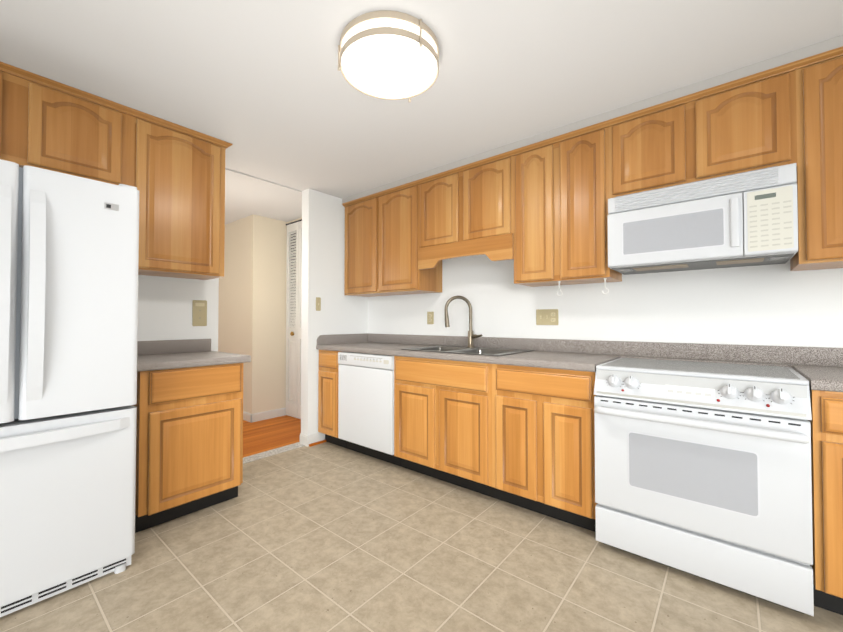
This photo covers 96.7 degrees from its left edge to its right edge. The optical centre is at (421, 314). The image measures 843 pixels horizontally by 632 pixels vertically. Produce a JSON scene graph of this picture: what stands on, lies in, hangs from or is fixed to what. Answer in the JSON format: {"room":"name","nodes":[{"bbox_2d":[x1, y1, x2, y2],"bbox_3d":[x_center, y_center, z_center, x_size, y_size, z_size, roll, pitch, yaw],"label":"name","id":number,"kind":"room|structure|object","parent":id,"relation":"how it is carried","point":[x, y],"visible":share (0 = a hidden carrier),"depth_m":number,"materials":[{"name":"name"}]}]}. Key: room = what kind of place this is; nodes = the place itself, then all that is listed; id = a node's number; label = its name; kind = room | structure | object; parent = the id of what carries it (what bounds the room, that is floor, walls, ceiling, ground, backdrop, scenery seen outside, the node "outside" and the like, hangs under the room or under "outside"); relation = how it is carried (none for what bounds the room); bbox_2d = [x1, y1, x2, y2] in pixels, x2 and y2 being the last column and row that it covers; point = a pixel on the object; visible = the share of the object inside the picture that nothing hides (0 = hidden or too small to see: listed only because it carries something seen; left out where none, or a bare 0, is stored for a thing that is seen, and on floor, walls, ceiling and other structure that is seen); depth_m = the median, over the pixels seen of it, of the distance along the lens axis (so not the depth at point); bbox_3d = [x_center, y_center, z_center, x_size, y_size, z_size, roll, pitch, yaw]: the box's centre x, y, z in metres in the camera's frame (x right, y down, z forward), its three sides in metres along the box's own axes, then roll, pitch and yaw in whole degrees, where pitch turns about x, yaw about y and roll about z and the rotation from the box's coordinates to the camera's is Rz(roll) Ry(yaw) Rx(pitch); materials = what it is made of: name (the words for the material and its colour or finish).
{"room":"kitchen","nodes":[
{"label":"kitchen","id":0,"kind":"room"},
{"bbox_2d":[218,214,286,413],"bbox_3d":[-2.472,0.056,5.460,2.443,2.348,1.180,-1,-1,40],"label":"wall","id":1,"kind":"structure","parent":0,"point":[252,306],"depth_m":4.40,"materials":[{"name":"beige paint"}]},
{"bbox_2d":[138,189,367,439],"bbox_3d":[-2.332,-0.010,1.952,0.110,2.360,5.390,-1,-1,40],"label":"wall","id":2,"kind":"structure","parent":0,"point":[323,239],"depth_m":3.47,"materials":[{"name":"white paint"}]},
{"bbox_2d":[0,71,126,184],"bbox_3d":[-2.109,-0.945,1.885,0.334,0.428,0.945,-1,-1,40],"label":"upper cabinet","id":3,"kind":"object","parent":2,"relation":"attached to","point":[45,127],"visible":0.98,"depth_m":1.93,"materials":[{"name":"brown wood"}]},
{"bbox_2d":[0,61,232,149],"bbox_3d":[-1.921,-1.171,2.107,0.346,0.029,1.522,-1,-1,40],"label":"crown molding","id":4,"kind":"structure","parent":2,"relation":"attached to","point":[41,80],"depth_m":2.07,"materials":[{"name":"brown wood"}]},
{"bbox_2d":[126,114,224,279],"bbox_3d":[-1.635,-0.706,2.454,0.334,0.888,0.543,-1,-1,40],"label":"upper cabinet","id":5,"kind":"object","parent":2,"relation":"attached to","point":[176,179],"visible":0.94,"depth_m":2.34,"materials":[{"name":"brown wood"}]},
{"bbox_2d":[192,300,206,325],"bbox_3d":[-1.614,-0.012,2.728,0.008,0.188,0.095,-1,-1,40],"label":"socket","id":6,"kind":"object","parent":2,"relation":"attached to","point":[199,312],"visible":1,"depth_m":2.72,"materials":[{"name":"beige plastic"}]},
{"bbox_2d":[309,440,325,446],"bbox_3d":[-0.960,1.187,3.467,0.020,0.018,0.176,-1,-1,40],"label":"trim","id":7,"kind":"structure","parent":2,"relation":"attached to","point":[316,443],"depth_m":3.45,"materials":[{"name":"brown wood"}]},
{"bbox_2d":[316,297,320,310],"bbox_3d":[-0.964,-0.100,3.510,0.016,0.125,0.050,-1,-1,40],"label":"light switch","id":8,"kind":"object","parent":2,"relation":"attached to","point":[318,303],"visible":1,"depth_m":3.51,"materials":[{"name":"beige plastic"}]},
{"bbox_2d":[0,415,842,631],"bbox_3d":[-1.719,1.195,1.755,8.300,0.064,5.900,-1,-1,40],"label":"floor","id":9,"kind":"structure","parent":0,"point":[326,537],"depth_m":1.69,"materials":[{"name":"beige tile"}]},
{"bbox_2d":[0,159,138,616],"bbox_3d":[-1.850,0.284,1.679,0.845,1.762,0.772,-1,-1,40],"label":"refrigerator","id":10,"kind":"object","parent":9,"relation":"on","point":[69,253],"visible":1,"depth_m":1.54,"materials":[{"name":"white metal"}]},
{"bbox_2d":[131,363,242,532],"bbox_3d":[-1.527,0.741,2.360,0.589,0.872,0.545,-1,-1,40],"label":"base cabinet","id":11,"kind":"object","parent":9,"relation":"on","point":[189,440],"visible":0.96,"depth_m":2.14,"materials":[{"name":"brown wood"}]},
{"bbox_2d":[137,339,250,371],"bbox_3d":[-1.532,0.237,2.357,0.598,0.135,0.640,-1,-1,40],"label":"countertop","id":12,"kind":"structure","parent":11,"relation":"on","point":[163,354],"depth_m":2.42,"materials":[{"name":"laminate"}]},
{"bbox_2d":[243,411,253,422],"bbox_3d":[-2.846,1.175,4.978,2.456,0.095,0.013,-1,-1,40],"label":"baseboard","id":13,"kind":"structure","parent":9,"relation":"on","point":[249,417],"depth_m":4.23,"materials":[{"name":"white wood"}]},
{"bbox_2d":[254,407,285,421],"bbox_3d":[-1.758,1.164,4.378,0.013,0.095,0.410,-1,-1,40],"label":"baseboard","id":14,"kind":"structure","parent":9,"relation":"on","point":[275,413],"depth_m":4.36,"materials":[{"name":"white wood"}]},
{"bbox_2d":[318,350,346,447],"bbox_3d":[-0.651,0.763,3.628,0.312,0.872,0.639,-1,-1,40],"label":"base cabinet","id":15,"kind":"object","parent":9,"relation":"on","point":[328,373],"visible":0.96,"depth_m":3.38,"materials":[{"name":"brown wood"}]},
{"bbox_2d":[338,352,400,466],"bbox_3d":[-0.283,0.759,3.307,0.655,0.868,0.629,-1,-1,40],"label":"dishwasher","id":16,"kind":"object","parent":9,"relation":"on","point":[365,404],"visible":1,"depth_m":3.05,"materials":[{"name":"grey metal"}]},
{"bbox_2d":[394,356,497,498],"bbox_3d":[0.306,0.749,2.836,0.843,0.872,0.639,-1,-1,40],"label":"base cabinet","id":17,"kind":"object","parent":9,"relation":"on","point":[442,420],"visible":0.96,"depth_m":2.55,"materials":[{"name":"brown wood"}]},
{"bbox_2d":[316,333,842,391],"bbox_3d":[0.702,0.240,2.514,3.835,0.135,0.646,-1,-1,40],"label":"countertop","id":18,"kind":"structure","parent":17,"relation":"on","point":[820,368],"depth_m":2.30,"materials":[{"name":"laminate"}]},
{"bbox_2d":[444,296,481,347],"bbox_3d":[0.345,0.054,3.023,0.255,0.423,0.212,-1,-1,40],"label":"pull-down faucet","id":19,"kind":"object","parent":18,"relation":"on","point":[472,336],"visible":1,"depth_m":3.04,"materials":[{"name":"silver metal"}]},
{"bbox_2d":[401,345,534,355],"bbox_3d":[0.342,0.350,2.833,0.835,0.174,0.555,-1,-1,40],"label":"double-bowl sink","id":20,"kind":"object","parent":18,"relation":"in","point":[484,351],"visible":0.25,"depth_m":2.86,"materials":[{"name":"silver metal"}]},
{"bbox_2d":[492,364,597,531],"bbox_3d":[0.865,0.741,2.374,0.607,0.872,0.639,-1,-1,40],"label":"base cabinet","id":21,"kind":"object","parent":9,"relation":"on","point":[543,441],"visible":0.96,"depth_m":2.11,"materials":[{"name":"brown wood"}]},
{"bbox_2d":[594,358,813,616],"bbox_3d":[1.338,0.714,1.851,0.770,0.908,0.676,-1,-1,40],"label":"range","id":22,"kind":"object","parent":9,"relation":"on","point":[703,470],"visible":0.98,"depth_m":1.60,"materials":[{"name":"white metal"}]},
{"bbox_2d":[808,388,842,614],"bbox_3d":[1.944,0.726,1.482,0.615,0.872,0.639,-1,-1,40],"label":"base cabinet","id":23,"kind":"object","parent":9,"relation":"on","point":[826,422],"visible":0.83,"depth_m":1.42,"materials":[{"name":"brown wood"}]},
{"bbox_2d":[0,0,842,224],"bbox_3d":[-1.712,-1.203,1.719,8.410,0.042,6.010,-1,-1,40],"label":"ceiling","id":24,"kind":"structure","parent":0,"point":[267,90],"depth_m":1.79,"materials":[{"name":"white paint"}]},
{"bbox_2d":[338,10,438,102],"bbox_3d":[-0.141,-1.137,1.691,0.449,0.116,0.444,-1,-1,40],"label":"flush-mount ceiling light","id":25,"kind":"object","parent":24,"relation":"attached to","point":[387,55],"visible":1,"depth_m":1.59,"materials":[{"name":"white glass"}]},
{"bbox_2d":[342,35,842,203],"bbox_3d":[0.796,-1.152,2.653,3.836,0.050,0.347,-1,-1,40],"label":"soffit","id":26,"kind":"object","parent":24,"relation":"attached to","point":[802,53],"depth_m":2.08,"materials":[{"name":"grey paint"}]},
{"bbox_2d":[342,46,842,206],"bbox_3d":[0.705,-1.116,2.542,3.836,0.024,0.069,-1,-1,40],"label":"crown molding","id":27,"kind":"structure","parent":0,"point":[795,65],"depth_m":2.09,"materials":[{"name":"brown wood"}]},
{"bbox_2d":[368,255,842,347],"bbox_3d":[1.266,0.000,2.545,4.900,2.360,0.110,-1,-1,40],"label":"wall","id":28,"kind":"structure","parent":0,"point":[776,305],"depth_m":2.36,"materials":[{"name":"white paint"}]},
{"bbox_2d":[344,184,441,296],"bbox_3d":[-0.298,-0.642,3.555,0.980,0.888,0.339,-1,-1,40],"label":"upper cabinet","id":29,"kind":"object","parent":28,"relation":"attached to","point":[382,239],"visible":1,"depth_m":3.36,"materials":[{"name":"brown wood"}]},
{"bbox_2d":[427,312,433,323],"bbox_3d":[0.082,0.030,3.447,0.072,0.116,0.009,-1,-1,40],"label":"outlet","id":30,"kind":"object","parent":28,"relation":"attached to","point":[430,317],"visible":1,"depth_m":3.44,"materials":[{"name":"beige plastic"}]},
{"bbox_2d":[418,156,513,269],"bbox_3d":[0.406,-0.737,2.974,0.847,0.718,0.339,-1,-1,40],"label":"upper cabinet","id":31,"kind":"object","parent":28,"relation":"attached to","point":[469,212],"visible":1,"depth_m":2.80,"materials":[{"name":"brown wood"}]},
{"bbox_2d":[536,309,557,324],"bbox_3d":[0.920,0.018,2.749,0.164,0.116,0.016,-1,-1,40],"label":"outlet","id":32,"kind":"object","parent":28,"relation":"attached to","point":[546,316],"visible":1,"depth_m":2.75,"materials":[{"name":"beige plastic"}]},
{"bbox_2d":[513,127,621,286],"bbox_3d":[0.965,-0.660,2.510,0.605,0.888,0.339,-1,-1,40],"label":"upper cabinet","id":33,"kind":"object","parent":28,"relation":"attached to","point":[561,193],"visible":1,"depth_m":2.36,"materials":[{"name":"brown wood"}]},
{"bbox_2d":[556,281,562,296],"bbox_3d":[0.895,-0.167,2.433,0.042,0.098,0.018,-1,-1,40],"label":"hook","id":34,"kind":"object","parent":33,"relation":"hanging from","point":[559,290],"visible":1,"depth_m":2.43,"materials":[{"name":"white"}]},
{"bbox_2d":[601,278,608,294],"bbox_3d":[1.107,-0.170,2.258,0.042,0.098,0.018,-1,-1,40],"label":"hook","id":35,"kind":"object","parent":33,"relation":"hanging from","point":[605,287],"visible":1,"depth_m":2.25,"materials":[{"name":"white"}]},
{"bbox_2d":[608,70,796,198],"bbox_3d":[1.501,-0.892,2.071,0.785,0.438,0.339,-1,-1,40],"label":"upper cabinet","id":36,"kind":"object","parent":28,"relation":"attached to","point":[748,127],"visible":0.96,"depth_m":1.90,"materials":[{"name":"brown wood"}]},
{"bbox_2d":[608,163,797,274],"bbox_3d":[1.479,-0.466,2.039,0.768,0.409,0.404,-1,-1,40],"label":"microwave","id":37,"kind":"object","parent":36,"relation":"attached to","point":[748,218],"visible":1,"depth_m":1.86,"materials":[{"name":"white plastic"},{"name":"white painted metal"},{"name":"glass"}]},
{"bbox_2d":[790,56,842,270],"bbox_3d":[2.040,-0.675,1.621,0.615,0.888,0.339,-1,-1,40],"label":"upper cabinet","id":38,"kind":"object","parent":28,"relation":"attached to","point":[819,111],"visible":1,"depth_m":1.65,"materials":[{"name":"brown wood"}]},
{"bbox_3d":[-1.205,-1.122,4.258,1.067,0.033,0.070,-1,-1,40],"label":"wall","id":39,"kind":"structure","parent":0,"visible":0},
{"bbox_2d":[286,219,301,418],"bbox_3d":[-1.237,0.051,4.199,1.067,2.316,0.074,-1,-1,40],"label":"door","id":40,"kind":"structure","parent":39,"relation":"in","point":[293,312],"depth_m":4.43,"materials":[{"name":"white wood"}]}
]}

